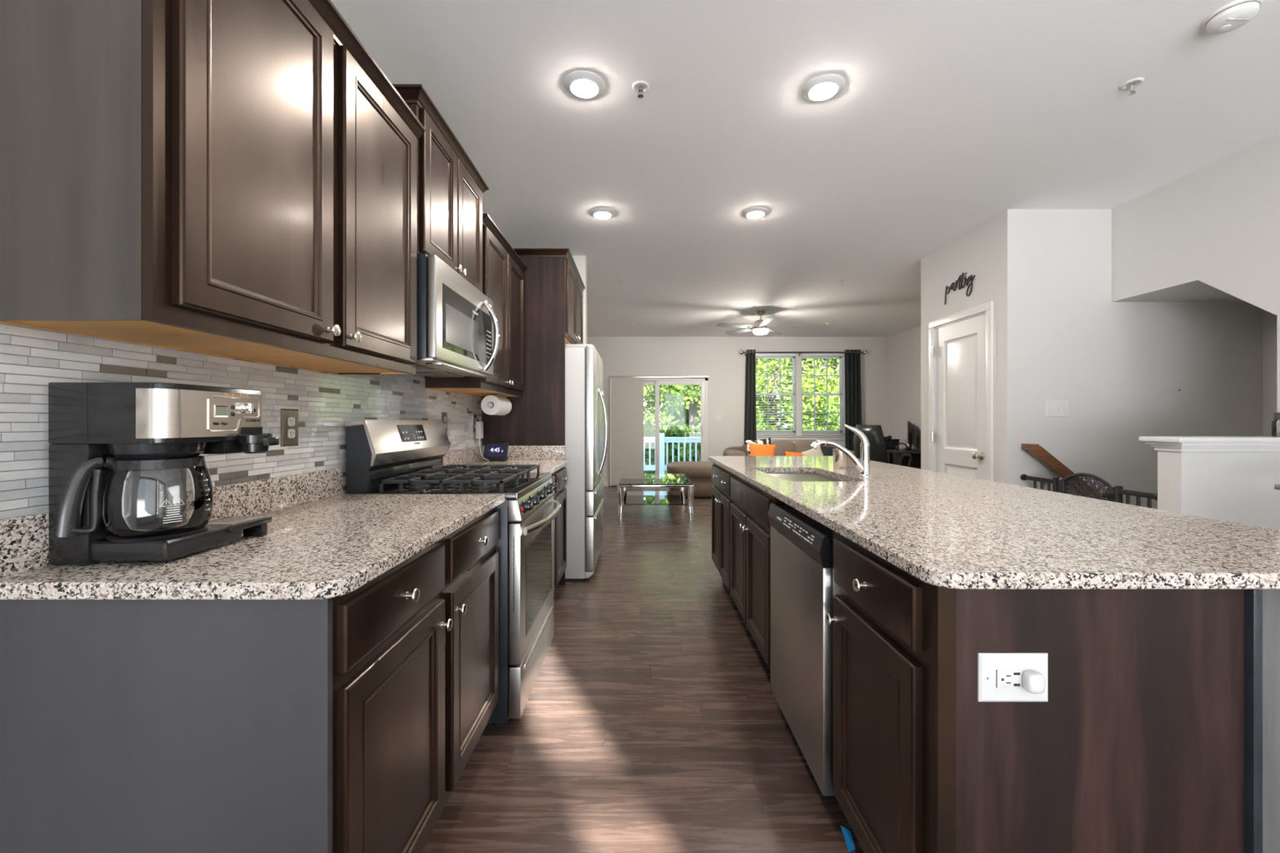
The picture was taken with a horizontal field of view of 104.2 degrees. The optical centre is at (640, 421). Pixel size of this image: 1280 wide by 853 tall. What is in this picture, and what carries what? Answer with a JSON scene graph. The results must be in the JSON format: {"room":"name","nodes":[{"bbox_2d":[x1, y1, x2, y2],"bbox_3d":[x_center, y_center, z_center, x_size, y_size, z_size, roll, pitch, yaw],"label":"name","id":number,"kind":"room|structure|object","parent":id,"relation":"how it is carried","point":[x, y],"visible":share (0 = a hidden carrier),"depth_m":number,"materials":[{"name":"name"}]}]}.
{"room":"kitchen","nodes":[
{"label":"kitchen","id":0,"kind":"room"},
{"bbox_2d":[572,255,586,344],"bbox_3d":[-0.839,-0.177,4.713,0.647,2.740,0.135,0,0,0],"label":"wall","id":1,"kind":"structure","parent":0,"point":[580,261],"depth_m":4.64,"materials":[{"name":"paint"}]},
{"bbox_2d":[422,486,864,852],"bbox_3d":[1.645,1.293,3.435,6.090,0.200,11.670,0,0,0],"label":"floor","id":2,"kind":"structure","parent":0,"point":[651,720],"depth_m":1.88,"materials":[{"name":"brown wood"}]},
{"bbox_2d":[0,507,498,852],"bbox_3d":[-0.832,0.751,1.388,0.653,0.884,1.020,0,0,0],"label":"base cabinet","id":3,"kind":"object","parent":2,"relation":"on","point":[350,722],"visible":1,"depth_m":0.88,"materials":[{"name":"brown wood"}]},
{"bbox_2d":[0,467,505,599],"bbox_3d":[-0.841,0.243,1.383,0.643,0.132,1.050,0,0,0],"label":"countertop","id":4,"kind":"structure","parent":3,"relation":"on","point":[321,541],"depth_m":1.03,"materials":[{"name":"stone"}]},
{"bbox_2d":[48,382,279,564],"bbox_3d":[-0.996,0.102,1.093,0.288,0.354,0.274,0,0,0],"label":"coffee maker","id":5,"kind":"object","parent":4,"relation":"on","point":[87,420],"visible":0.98,"depth_m":0.97,"materials":[{"name":"black plastic"}]},
{"bbox_2d":[54,455,213,537],"bbox_3d":[-1.005,0.148,1.024,0.175,0.159,0.199,0,0,0],"label":"coffee carafe","id":6,"kind":"object","parent":5,"relation":"on","point":[112,510],"visible":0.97,"depth_m":0.97,"materials":[{"name":"clear glass"}]},
{"bbox_2d":[106,441,207,459],"bbox_3d":[-1.000,0.059,1.035,0.152,0.034,0.152,0,0,0],"label":"basket","id":7,"kind":"object","parent":5,"relation":"on","point":[119,450],"depth_m":0.98,"materials":[{"name":"black plastic"}]},
{"bbox_2d":[345,419,559,726],"bbox_3d":[-0.763,0.594,2.290,0.746,1.199,0.750,0,0,0],"label":"gas range","id":8,"kind":"object","parent":2,"relation":"on","point":[384,456],"visible":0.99,"depth_m":2.03,"materials":[{"name":"silver metal"}]},
{"bbox_2d":[358,472,551,500],"bbox_3d":[-0.784,0.291,2.290,0.612,0.032,0.750,0,0,0],"label":"cooktop","id":9,"kind":"object","parent":8,"relation":"in","point":[526,486],"depth_m":2.03,"materials":[{"name":"black metal"}]},
{"bbox_2d":[481,248,585,585],"bbox_3d":[-0.832,-0.026,4.112,0.653,2.438,1.056,0,0,0],"label":"tall cabinet","id":10,"kind":"object","parent":2,"relation":"on","point":[554,286],"visible":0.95,"depth_m":3.62,"materials":[{"name":"brown wood"}]},
{"bbox_2d":[551,466,566,591],"bbox_3d":[-0.832,0.751,3.147,0.653,0.884,0.942,0,0,0],"label":"base cabinet","id":11,"kind":"object","parent":2,"relation":"on","point":[559,477],"visible":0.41,"depth_m":3.33,"materials":[{"name":"brown wood"}]},
{"bbox_2d":[443,445,568,473],"bbox_3d":[-0.841,0.243,3.145,0.643,0.132,0.946,0,0,0],"label":"countertop","id":12,"kind":"structure","parent":11,"relation":"on","point":[550,459],"depth_m":3.48,"materials":[{"name":"stone"}]},
{"bbox_2d":[483,442,508,461],"bbox_3d":[-1.009,0.215,3.494,0.176,0.127,0.072,0,0,10],"label":"clock display","id":13,"kind":"object","parent":12,"relation":"on","point":[493,451],"visible":1,"depth_m":3.47,"materials":[{"name":"black"}]},
{"bbox_2d":[564,344,608,582],"bbox_3d":[-0.685,0.305,4.135,0.829,1.775,0.900,0,0,0],"label":"refrigerator","id":14,"kind":"object","parent":2,"relation":"on","point":[585,406],"visible":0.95,"depth_m":3.69,"materials":[{"name":"grey metal"}]},
{"bbox_2d":[617,473,694,521],"bbox_3d":[0.182,0.971,6.520,0.923,0.447,1.200,0,0,0],"label":"glass coffee table","id":15,"kind":"object","parent":2,"relation":"on","point":[682,481],"visible":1,"depth_m":6.27,"materials":[{"name":"silver metal"}]},
{"bbox_2d":[623,491,687,504],"bbox_3d":[0.182,0.998,6.520,0.805,0.010,1.100,0,0,0],"label":"glass shelf","id":16,"kind":"object","parent":15,"relation":"attached to","point":[630,497],"depth_m":6.47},
{"bbox_2d":[666,461,713,497],"bbox_3d":[0.935,0.928,7.980,1.020,0.530,0.900,0,0,0],"label":"sofa","id":17,"kind":"object","parent":2,"relation":"on","point":[699,473],"visible":0.48,"depth_m":7.56,"materials":[{"name":"fabric"}]},
{"bbox_2d":[666,461,713,479],"bbox_3d":[0.935,0.783,7.980,1.020,0.240,0.900,0,0,0],"label":"cushion","id":18,"kind":"object","parent":17,"relation":"on","point":[691,469],"depth_m":7.56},
{"bbox_2d":[711,462,733,593],"bbox_3d":[0.835,0.751,3.455,0.634,0.884,0.810,0,0,0],"label":"base cabinet","id":19,"kind":"object","parent":2,"relation":"on","point":[722,499],"visible":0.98,"depth_m":3.37,"materials":[{"name":"brown wood"}]},
{"bbox_2d":[730,472,845,671],"bbox_3d":[0.835,0.751,2.570,0.634,0.884,0.955,0,0,0],"label":"base cabinet","id":20,"kind":"object","parent":2,"relation":"on","point":[750,527],"visible":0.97,"depth_m":2.50,"materials":[{"name":"brown wood"}]},
{"bbox_2d":[708,456,1279,589],"bbox_3d":[1.091,0.294,2.454,1.099,0.030,3.083,0,0,0],"label":"countertop","id":21,"kind":"structure","parent":20,"relation":"on","point":[940,529],"depth_m":1.23,"materials":[{"name":"stone"}]},
{"bbox_2d":[832,448,846,468],"bbox_3d":[1.183,0.222,2.960,0.074,0.114,0.074,0,0,0],"label":"tumbler","id":22,"kind":"object","parent":21,"relation":"on","point":[839,458],"visible":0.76,"depth_m":2.93,"materials":[{"name":"silver metal"}]},
{"bbox_2d":[809,423,871,476],"bbox_3d":[1.013,0.146,2.520,0.306,0.265,0.060,0,0,0],"label":"kitchen faucet","id":23,"kind":"object","parent":21,"relation":"on","point":[863,466],"visible":1,"depth_m":2.51,"materials":[{"name":"silver metal"}]},
{"bbox_2d":[723,440,854,456],"bbox_3d":[2.540,0.758,8.500,2.160,0.870,1.040,0,0,0],"label":"sofa","id":24,"kind":"object","parent":2,"relation":"on","point":[781,446],"visible":0.16,"depth_m":8.49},
{"bbox_2d":[741,444,747,456],"bbox_3d":[2.005,0.533,8.600,0.530,0.331,0.279,0,0,0],"label":"cushion","id":25,"kind":"object","parent":24,"relation":"on","point":[744,448],"depth_m":8.52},
{"bbox_2d":[744,437,771,456],"bbox_3d":[1.970,0.503,8.240,0.471,0.456,0.149,0,0,-5],"label":"throw pillow","id":26,"kind":"object","parent":24,"relation":"on","point":[767,441],"visible":0.3,"depth_m":8.24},
{"bbox_2d":[749,443,775,456],"bbox_3d":[1.980,0.541,8.080,0.460,0.371,0.162,0,0,-5],"label":"throw pillow","id":27,"kind":"object","parent":24,"relation":"on","point":[756,450],"visible":0.71,"depth_m":8.04,"materials":[{"name":"orange fabric"}]},
{"bbox_2d":[770,440,795,456],"bbox_3d":[2.450,0.510,8.600,0.420,0.374,0.284,0,0,0],"label":"cushion","id":28,"kind":"object","parent":24,"relation":"on","point":[781,446],"depth_m":8.49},
{"bbox_2d":[785,451,803,456],"bbox_3d":[2.600,0.618,8.220,0.434,0.234,0.134,0,0,0],"label":"throw pillow","id":29,"kind":"object","parent":24,"relation":"on","point":[788,454],"visible":0.28,"depth_m":8.20,"materials":[{"name":"orange fabric"}]},
{"bbox_2d":[794,440,814,453],"bbox_3d":[2.875,0.518,8.600,0.490,0.360,0.282,0,0,0],"label":"cushion","id":30,"kind":"object","parent":24,"relation":"on","point":[800,446],"depth_m":8.50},
{"bbox_2d":[801,445,823,456],"bbox_3d":[2.840,0.573,8.160,0.402,0.348,0.125,0,0,-7],"label":"throw pillow","id":31,"kind":"object","parent":24,"relation":"on","point":[812,452],"visible":0.44,"depth_m":8.13,"materials":[{"name":"beige fabric"}]},
{"bbox_2d":[820,445,837,456],"bbox_3d":[3.120,0.568,8.200,0.420,0.335,0.155,0,0,5],"label":"throw pillow","id":32,"kind":"object","parent":24,"relation":"on","point":[826,451],"visible":0.29,"depth_m":8.17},
{"bbox_2d":[767,502,835,796],"bbox_3d":[0.836,0.753,1.778,0.609,0.880,0.608,0,0,0],"label":"dishwasher","id":33,"kind":"object","parent":2,"relation":"on","point":[802,547],"visible":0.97,"depth_m":1.64,"materials":[{"name":"silver metal"}]},
{"bbox_2d":[840,825,855,852],"bbox_3d":[0.590,1.181,1.409,0.024,0.019,0.070,0,0,4],"label":"scrap","id":34,"kind":"object","parent":2,"relation":"on","point":[846,833],"visible":1,"depth_m":1.41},
{"bbox_2d":[853,424,911,466],"bbox_3d":[3.481,0.623,7.254,0.753,1.140,0.662,0,0,-32],"label":"office chair","id":35,"kind":"object","parent":2,"relation":"on","point":[874,434],"visible":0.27,"depth_m":6.97,"materials":[{"name":"black leather"}]},
{"bbox_2d":[886,448,920,468],"bbox_3d":[4.240,0.833,8.335,0.580,0.720,1.230,0,0,0],"label":"desk","id":36,"kind":"object","parent":2,"relation":"on","point":[894,455],"visible":0.29,"depth_m":8.07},
{"bbox_2d":[884,438,899,448],"bbox_3d":[4.240,0.391,8.685,0.380,0.165,0.450,0,0,0],"label":"printer","id":37,"kind":"object","parent":36,"relation":"on","point":[891,443],"visible":0.33,"depth_m":8.52,"materials":[{"name":"black plastic"}]},
{"bbox_2d":[897,438,905,448],"bbox_3d":[4.480,0.383,8.560,0.090,0.180,0.120,0,0,0],"label":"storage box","id":38,"kind":"object","parent":36,"relation":"on","point":[901,440],"visible":0.74,"depth_m":8.50,"materials":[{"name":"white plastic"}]},
{"bbox_2d":[903,421,916,450],"bbox_3d":[4.443,0.238,8.211,0.180,0.470,0.400,0,0,27],"label":"computer monitor","id":39,"kind":"object","parent":36,"relation":"on","point":[908,434],"visible":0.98,"depth_m":8.18,"materials":[{"name":"black plastic"}]},
{"bbox_2d":[911,426,920,451],"bbox_3d":[4.387,0.283,7.890,0.180,0.380,0.400,0,0,30],"label":"computer monitor","id":40,"kind":"object","parent":36,"relation":"on","point":[916,438],"visible":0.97,"depth_m":7.74,"materials":[{"name":"black plastic"}]},
{"bbox_2d":[825,530,1262,852],"bbox_3d":[0.844,0.751,1.198,0.652,0.884,0.527,0,0,0],"label":"base cabinet","id":41,"kind":"object","parent":2,"relation":"on","point":[1147,737],"visible":0.91,"depth_m":0.95,"materials":[{"name":"brown wood"}]},
{"bbox_2d":[977,653,1048,702],"bbox_3d":[0.709,0.488,0.935,0.132,0.092,0.030,0,0,0],"label":"island outlet","id":42,"kind":"object","parent":41,"relation":"attached to","point":[1001,677],"visible":1,"depth_m":0.94,"materials":[{"name":"white plastic"}]},
{"bbox_2d":[986,669,1032,688],"bbox_3d":[0.700,0.488,0.943,0.086,0.034,0.004,0,0,0],"label":"receptacle","id":43,"kind":"object","parent":42,"relation":"attached to","point":[996,678],"depth_m":0.94,"materials":[{"name":"white plastic"}]},
{"bbox_2d":[1262,589,1279,852],"bbox_3d":[1.231,0.751,2.408,0.122,0.884,2.905,0,0,0],"label":"wall","id":44,"kind":"structure","parent":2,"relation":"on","point":[1271,597],"depth_m":0.95,"materials":[{"name":"paint"}]},
{"bbox_2d":[586,337,888,486],"bbox_3d":[1.689,-0.177,9.195,5.702,2.740,0.150,0,0,0],"label":"wall","id":45,"kind":"structure","parent":0,"point":[718,358],"depth_m":9.12,"materials":[{"name":"paint"}]},
{"bbox_2d":[609,376,709,485],"bbox_3d":[0.347,0.175,9.085,1.805,1.995,0.054,0,0,0],"label":"blind","id":46,"kind":"object","parent":45,"relation":"attached to","point":[626,393],"visible":0.94,"depth_m":9.06,"materials":[{"name":"beige fabric"}]},
{"bbox_2d":[612,377,707,486],"bbox_3d":[0.357,0.201,9.178,1.755,1.985,0.125,0,0,0],"label":"door","id":47,"kind":"structure","parent":45,"relation":"in","point":[657,382],"depth_m":9.14,"materials":[{"name":"white paint"}]},
{"bbox_2d":[715,414,721,421],"bbox_3d":[1.430,-0.062,9.113,0.116,0.120,0.015,0,0,0],"label":"light switch","id":48,"kind":"object","parent":45,"relation":"attached to","point":[717,417],"visible":1,"depth_m":9.12,"materials":[{"name":"white plastic"}]},
{"bbox_2d":[755,352,844,439],"bbox_3d":[2.905,-0.455,9.172,1.750,1.605,0.175,0,0,0],"label":"window","id":49,"kind":"structure","parent":45,"relation":"in","point":[797,394],"depth_m":9.19,"materials":[{"name":"white paint"}]},
{"bbox_2d":[755,358,792,393],"bbox_3d":[2.473,-0.842,9.235,0.695,0.650,0.014,0,0,0],"label":"grille","id":50,"kind":"object","parent":49,"relation":"attached to","point":[767,375],"depth_m":9.23,"materials":[{"name":"white paint"}]},
{"bbox_2d":[755,395,793,430],"bbox_3d":[2.473,-0.152,9.205,0.695,0.650,0.014,0,0,0],"label":"grille","id":51,"kind":"object","parent":49,"relation":"attached to","point":[756,395],"depth_m":9.20,"materials":[{"name":"blue paint"}]},
{"bbox_2d":[755,353,795,435],"bbox_3d":[2.461,-0.495,9.146,0.777,1.493,0.050,0,0,0],"label":"window blind","id":52,"kind":"object","parent":49,"relation":"attached to","point":[757,354],"visible":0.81,"depth_m":9.13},
{"bbox_2d":[802,358,839,393],"bbox_3d":[3.337,-0.842,9.235,0.695,0.650,0.014,0,0,0],"label":"grille","id":53,"kind":"object","parent":49,"relation":"attached to","point":[814,375],"depth_m":9.23,"materials":[{"name":"white paint"}]},
{"bbox_2d":[802,395,839,430],"bbox_3d":[3.337,-0.152,9.205,0.695,0.650,0.014,0,0,0],"label":"grille","id":54,"kind":"object","parent":49,"relation":"attached to","point":[814,412],"depth_m":9.20,"materials":[{"name":"blue paint"}]},
{"bbox_2d":[801,353,844,435],"bbox_3d":[3.349,-0.495,9.146,0.777,1.493,0.050,0,0,0],"label":"window blind","id":55,"kind":"object","parent":49,"relation":"attached to","point":[802,354],"visible":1,"depth_m":9.12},
{"bbox_2d":[738,349,867,355],"bbox_3d":[2.950,-1.244,9.055,2.330,0.105,0.130,0,0,0],"label":"curtain rod","id":56,"kind":"object","parent":45,"relation":"attached to","point":[741,352],"visible":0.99,"depth_m":9.02,"materials":[{"name":"grey metal"}]},
{"bbox_2d":[744,349,756,444],"bbox_3d":[1.987,-0.067,9.033,0.244,2.460,0.077,0,0,0],"label":"curtain","id":57,"kind":"object","parent":56,"relation":"hanging from","point":[750,431],"visible":0.77,"depth_m":9.03,"materials":[{"name":"black fabric"}]},
{"bbox_2d":[844,349,862,450],"bbox_3d":[3.872,-0.067,9.033,0.334,2.460,0.077,0,0,0],"label":"curtain","id":58,"kind":"object","parent":56,"relation":"hanging from","point":[853,413],"visible":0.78,"depth_m":9.03,"materials":[{"name":"black fabric"}]},
{"bbox_2d":[330,0,1279,337],"bbox_3d":[1.645,-1.647,3.460,6.090,0.200,11.720,0,0,0],"label":"ceiling","id":59,"kind":"structure","parent":0,"point":[948,117],"depth_m":2.58,"materials":[{"name":"paint"}]},
{"bbox_2d":[564,70,604,98],"bbox_3d":[-0.258,-1.535,2.290,0.188,0.024,0.188,0,0,0],"label":"recessed light","id":60,"kind":"object","parent":59,"relation":"in","point":[581,84],"visible":1,"depth_m":2.26,"materials":[{"name":"white plastic"}]},
{"bbox_2d":[590,207,615,218],"bbox_3d":[-0.283,-1.535,3.700,0.188,0.024,0.188,0,0,0],"label":"recessed light","id":61,"kind":"object","parent":59,"relation":"in","point":[601,212],"visible":1,"depth_m":3.66,"materials":[{"name":"white plastic"}]},
{"bbox_2d":[631,80,648,97],"bbox_3d":[0.000,-1.524,2.300,0.080,0.047,0.080,0,0,0],"label":"sprinkler","id":62,"kind":"object","parent":59,"relation":"attached to","point":[641,86],"visible":1,"depth_m":2.29,"materials":[{"name":"white metal"}]},
{"bbox_2d":[742,207,768,218],"bbox_3d":[0.852,-1.535,3.690,0.188,0.024,0.188,0,0,0],"label":"recessed light","id":63,"kind":"object","parent":59,"relation":"in","point":[753,212],"visible":1,"depth_m":3.65,"materials":[{"name":"white plastic"}]},
{"bbox_2d":[715,309,809,335],"bbox_3d":[1.680,-1.383,6.935,1.278,0.328,1.237,0,0,0],"label":"ceiling fan","id":64,"kind":"object","parent":59,"relation":"hanging from","point":[760,327],"visible":1,"depth_m":6.91,"materials":[{"name":"silver metal"}]},
{"bbox_2d":[801,73,844,102],"bbox_3d":[0.847,-1.535,2.310,0.188,0.024,0.188,0,0,0],"label":"recessed light","id":65,"kind":"object","parent":59,"relation":"in","point":[823,87],"visible":1,"depth_m":2.28,"materials":[{"name":"white plastic"}]},
{"bbox_2d":[1120,77,1144,95],"bbox_3d":[2.250,-1.524,2.280,0.080,0.047,0.080,0,0,0],"label":"sprinkler","id":66,"kind":"object","parent":59,"relation":"attached to","point":[1132,83],"visible":1,"depth_m":2.27,"materials":[{"name":"white metal"}]},
{"bbox_2d":[1202,0,1263,34],"bbox_3d":[2.240,-1.522,1.885,0.148,0.050,0.148,0,0,0],"label":"smoke detector","id":67,"kind":"object","parent":59,"relation":"attached to","point":[1233,15],"visible":1,"depth_m":1.86,"materials":[{"name":"white plastic"}]},
{"bbox_2d":[920,208,1022,486],"bbox_3d":[2.732,-0.177,4.193,0.110,2.740,1.122,0,0,0],"label":"wall","id":68,"kind":"structure","parent":0,"point":[992,251],"depth_m":3.74,"materials":[{"name":"paint"}]},
{"bbox_2d":[944,272,975,304],"bbox_3d":[2.671,-1.125,4.173,0.012,0.217,0.394,0,0,0],"label":"sign","id":69,"kind":"object","parent":68,"relation":"attached to","point":[971,278],"visible":1,"depth_m":4.13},
{"bbox_2d":[928,301,993,481],"bbox_3d":[2.701,0.140,4.187,0.171,2.107,0.822,0,0,0],"label":"door","id":70,"kind":"structure","parent":68,"relation":"in","point":[962,351],"depth_m":4.14,"materials":[{"name":"white paint"}]},
{"bbox_2d":[1020,472,1157,508],"bbox_3d":[2.790,0.749,3.150,0.044,0.848,0.961,0,0,0],"label":"safety gate","id":71,"kind":"object","parent":68,"relation":"attached to","point":[1115,493],"visible":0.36,"depth_m":3.08,"materials":[{"name":"black plastic"}]},
{"bbox_2d":[1020,474,1026,480],"bbox_3d":[2.790,0.408,3.605,0.044,0.044,0.050,0,0,0],"label":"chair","id":72,"kind":"object","parent":71,"relation":"on","point":[1023,477],"depth_m":3.61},
{"bbox_2d":[888,309,1276,463],"bbox_3d":[4.615,1.273,3.535,0.150,5.640,11.470,0,0,0],"label":"wall","id":73,"kind":"structure","parent":0,"point":[904,347],"depth_m":8.32,"materials":[{"name":"paint"}]},
{"bbox_2d":[1022,208,1262,509],"bbox_3d":[3.663,1.273,3.687,1.753,5.640,0.110,0,0,0],"label":"wall","id":74,"kind":"structure","parent":0,"point":[1121,368],"depth_m":3.63,"materials":[{"name":"paint"}]},
{"bbox_2d":[1045,400,1068,417],"bbox_3d":[3.040,-0.092,3.624,0.166,0.120,0.015,0,0,0],"label":"light switch","id":75,"kind":"object","parent":74,"relation":"attached to","point":[1054,408],"visible":1,"depth_m":3.63,"materials":[{"name":"white plastic"}]},
{"bbox_2d":[1021,443,1106,500],"bbox_3d":[3.352,0.644,3.582,1.191,0.963,0.106,0,0,0],"label":"stair handrail","id":76,"kind":"object","parent":74,"relation":"attached to","point":[1042,455],"visible":0.43,"depth_m":3.53,"materials":[{"name":"brown wood"}]},
{"bbox_2d":[1128,283,1245,302],"bbox_3d":[4.048,-0.519,2.816,0.984,0.975,1.632,0,0,0],"label":"ceiling","id":77,"kind":"structure","parent":0,"point":[1203,292],"depth_m":3.48,"materials":[{"name":"paint"}]},
{"bbox_2d":[1111,133,1279,436],"bbox_3d":[3.496,-0.177,0.716,0.120,2.740,5.832,0,0,0],"label":"wall","id":78,"kind":"structure","parent":0,"point":[1215,225],"depth_m":2.99,"materials":[{"name":"paint"}]},
{"bbox_2d":[1157,450,1279,529],"bbox_3d":[3.103,0.670,2.608,0.666,1.045,0.117,0,0,0],"label":"wall","id":79,"kind":"structure","parent":0,"point":[1238,487],"depth_m":2.55,"materials":[{"name":"paint"}]},
{"bbox_2d":[1138,435,1279,452],"bbox_3d":[3.074,0.119,2.608,0.724,0.075,0.207,0,0,0],"label":"trim","id":80,"kind":"structure","parent":79,"relation":"attached to","point":[1166,443],"depth_m":2.53,"materials":[{"name":"white paint"}]},
{"bbox_2d":[1271,412,1279,436],"bbox_3d":[3.366,0.018,2.600,0.087,0.128,0.087,0,0,0],"label":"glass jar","id":81,"kind":"object","parent":80,"relation":"on","point":[1276,415],"visible":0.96,"depth_m":2.61,"materials":[{"name":"glass"}]},
{"bbox_3d":[-1.237,-0.177,3.435,0.150,2.740,11.670,0,0,0],"label":"wall","id":82,"kind":"structure","parent":0,"visible":0},
{"bbox_2d":[0,0,425,374],"bbox_3d":[-0.986,-0.646,1.369,0.352,0.936,1.059,0,0,0],"label":"upper cabinet","id":83,"kind":"object","parent":82,"relation":"attached to","point":[232,179],"visible":1,"depth_m":0.99,"materials":[{"name":"brown wood"}]},
{"bbox_2d":[0,322,481,519],"bbox_3d":[-1.158,0.025,1.959,0.008,0.536,3.318,0,0,0],"label":"tile backsplash","id":84,"kind":"structure","parent":82,"relation":"attached to","point":[31,358],"depth_m":1.35,"materials":[{"name":"tile"}]},
{"bbox_2d":[280,408,297,446],"bbox_3d":[-1.150,0.021,1.635,0.008,0.122,0.080,0,0,0],"label":"wall outlet","id":85,"kind":"object","parent":84,"relation":"attached to","point":[289,417],"visible":1,"depth_m":1.62,"materials":[{"name":"grey metal"}]},
{"bbox_2d":[287,417,294,426],"bbox_3d":[-1.148,0.002,1.635,0.004,0.029,0.032,0,0,0],"label":"receptacle","id":86,"kind":"object","parent":85,"relation":"attached to","point":[291,420],"depth_m":1.63,"materials":[{"name":"white plastic"}]},
{"bbox_2d":[287,429,294,438],"bbox_3d":[-1.148,0.041,1.635,0.004,0.029,0.032,0,0,0],"label":"receptacle","id":87,"kind":"object","parent":85,"relation":"attached to","point":[291,433],"depth_m":1.63,"materials":[{"name":"white plastic"}]},
{"bbox_2d":[440,412,447,432],"bbox_3d":[-1.150,0.008,2.920,0.008,0.122,0.080,0,0,0],"label":"wall outlet","id":88,"kind":"object","parent":84,"relation":"attached to","point":[443,415],"visible":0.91,"depth_m":2.92,"materials":[{"name":"grey plastic"}]},
{"bbox_2d":[472,413,476,431],"bbox_3d":[-1.150,0.013,3.460,0.008,0.122,0.080,0,0,0],"label":"wall outlet","id":89,"kind":"object","parent":84,"relation":"attached to","point":[474,416],"visible":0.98,"depth_m":3.43,"materials":[{"name":"grey metal"}]},
{"bbox_2d":[475,422,489,461],"bbox_3d":[-1.087,0.140,3.477,0.118,0.274,0.057,0,0,0],"label":"power adapter","id":90,"kind":"object","parent":89,"relation":"attached to","point":[478,425],"visible":0.98,"depth_m":3.45,"materials":[{"name":"white plastic"}]},
{"bbox_2d":[392,84,488,292],"bbox_3d":[-0.986,-0.956,2.283,0.352,0.617,0.834,0,0,0],"label":"upper cabinet","id":91,"kind":"object","parent":82,"relation":"attached to","point":[451,188],"visible":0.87,"depth_m":2.15,"materials":[{"name":"brown wood"}]},
{"bbox_2d":[414,253,499,377],"bbox_3d":[-0.934,-0.434,2.283,0.452,0.417,0.755,0,0,0],"label":"microwave oven","id":92,"kind":"object","parent":91,"relation":"attached to","point":[455,320],"visible":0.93,"depth_m":2.10,"materials":[{"name":"silver metal"}]},
{"bbox_2d":[424,213,527,396],"bbox_3d":[-0.986,-0.646,3.143,0.352,0.936,0.950,0,0,0],"label":"upper cabinet","id":93,"kind":"object","parent":82,"relation":"attached to","point":[504,270],"visible":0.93,"depth_m":3.07,"materials":[{"name":"brown wood"}]},
{"bbox_2d":[480,395,511,415],"bbox_3d":[-0.974,-0.111,3.378,0.128,0.140,0.343,0,0,0],"label":"paper towel holder","id":94,"kind":"object","parent":93,"relation":"attached to","point":[498,405],"visible":1,"depth_m":3.23,"materials":[{"name":"white paper"}]},
{"label":"outside","id":95,"kind":"structure","parent":0,"visible":0},
{"bbox_3d":[0.700,1.373,10.300,4.600,0.240,2.040,0,0,0],"label":"deck","id":96,"kind":"object","parent":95,"visible":0},
{"bbox_2d":[643,432,701,473],"bbox_3d":[0.698,0.758,11.050,4.405,0.990,0.110,0,0,0],"label":"deck railing","id":97,"kind":"object","parent":96,"relation":"on","point":[663,439],"visible":0.17,"depth_m":11.03,"materials":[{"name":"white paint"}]},
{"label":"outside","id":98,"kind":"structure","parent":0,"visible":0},
{"bbox_3d":[5.000,2.393,35.860,34.000,0.200,48.280,0,0,0],"label":"lawn","id":99,"kind":"structure","parent":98,"visible":0},
{"bbox_2d":[643,406,671,473],"bbox_3d":[-0.288,1.013,13.366,2.164,2.798,2.532,0,0,-40],"label":"bush","id":100,"kind":"object","parent":99,"relation":"on","point":[649,430],"visible":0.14,"depth_m":12.81,"materials":[{"name":"green plant"}]},
{"bbox_2d":[643,385,688,464],"bbox_3d":[-0.513,-0.844,14.914,4.242,6.486,4.152,0,0,-31],"label":"tree","id":101,"kind":"object","parent":99,"relation":"on","point":[646,391],"visible":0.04,"depth_m":15.57,"materials":[{"name":"green plant"}]},
{"bbox_2d":[644,422,701,473],"bbox_3d":[1.207,1.170,13.908,2.054,2.470,2.772,0,0,39],"label":"bush","id":102,"kind":"object","parent":99,"relation":"on","point":[673,431],"visible":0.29,"depth_m":13.13,"materials":[{"name":"green plant"}]},
{"bbox_2d":[643,385,763,459],"bbox_3d":[1.623,-0.832,16.194,4.761,6.472,4.388,0,0,0],"label":"tree","id":103,"kind":"object","parent":99,"relation":"on","point":[676,392],"visible":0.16,"depth_m":14.99,"materials":[{"name":"green plant"}]},
{"bbox_2d":[648,358,792,453],"bbox_3d":[3.147,-1.623,18.807,5.873,8.042,5.039,0,0,-4],"label":"tree","id":104,"kind":"object","parent":99,"relation":"on","point":[786,370],"visible":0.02,"depth_m":17.89,"materials":[{"name":"green plant"}]},
{"bbox_2d":[755,395,826,430],"bbox_3d":[3.688,0.878,13.383,2.905,3.058,2.900,0,0,0],"label":"bush","id":105,"kind":"object","parent":99,"relation":"on","point":[804,427],"visible":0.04,"depth_m":12.98,"materials":[{"name":"green plant"}]},
{"bbox_2d":[755,358,839,430],"bbox_3d":[4.202,-0.880,15.246,4.003,6.554,4.240,0,0,0],"label":"tree","id":106,"kind":"object","parent":99,"relation":"on","point":[760,368],"visible":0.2,"depth_m":14.24,"materials":[{"name":"green plant"}]},
{"bbox_2d":[766,358,839,430],"bbox_3d":[6.375,-0.970,15.728,4.548,6.734,4.235,0,0,0],"label":"tree","id":107,"kind":"object","parent":99,"relation":"on","point":[830,365],"visible":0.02,"depth_m":15.92,"materials":[{"name":"green plant"}]},
{"bbox_2d":[780,358,839,430],"bbox_3d":[7.646,-1.813,19.036,6.241,8.418,6.077,0,0,0],"label":"tree","id":108,"kind":"object","parent":99,"relation":"on","point":[810,362],"visible":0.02,"depth_m":18.25,"materials":[{"name":"green plant"}]},
{"bbox_2d":[802,391,839,430],"bbox_3d":[5.857,0.806,13.664,3.289,3.204,3.229,0,0,0],"label":"bush","id":109,"kind":"object","parent":99,"relation":"on","point":[830,426],"visible":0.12,"depth_m":13.28,"materials":[{"name":"green plant"}]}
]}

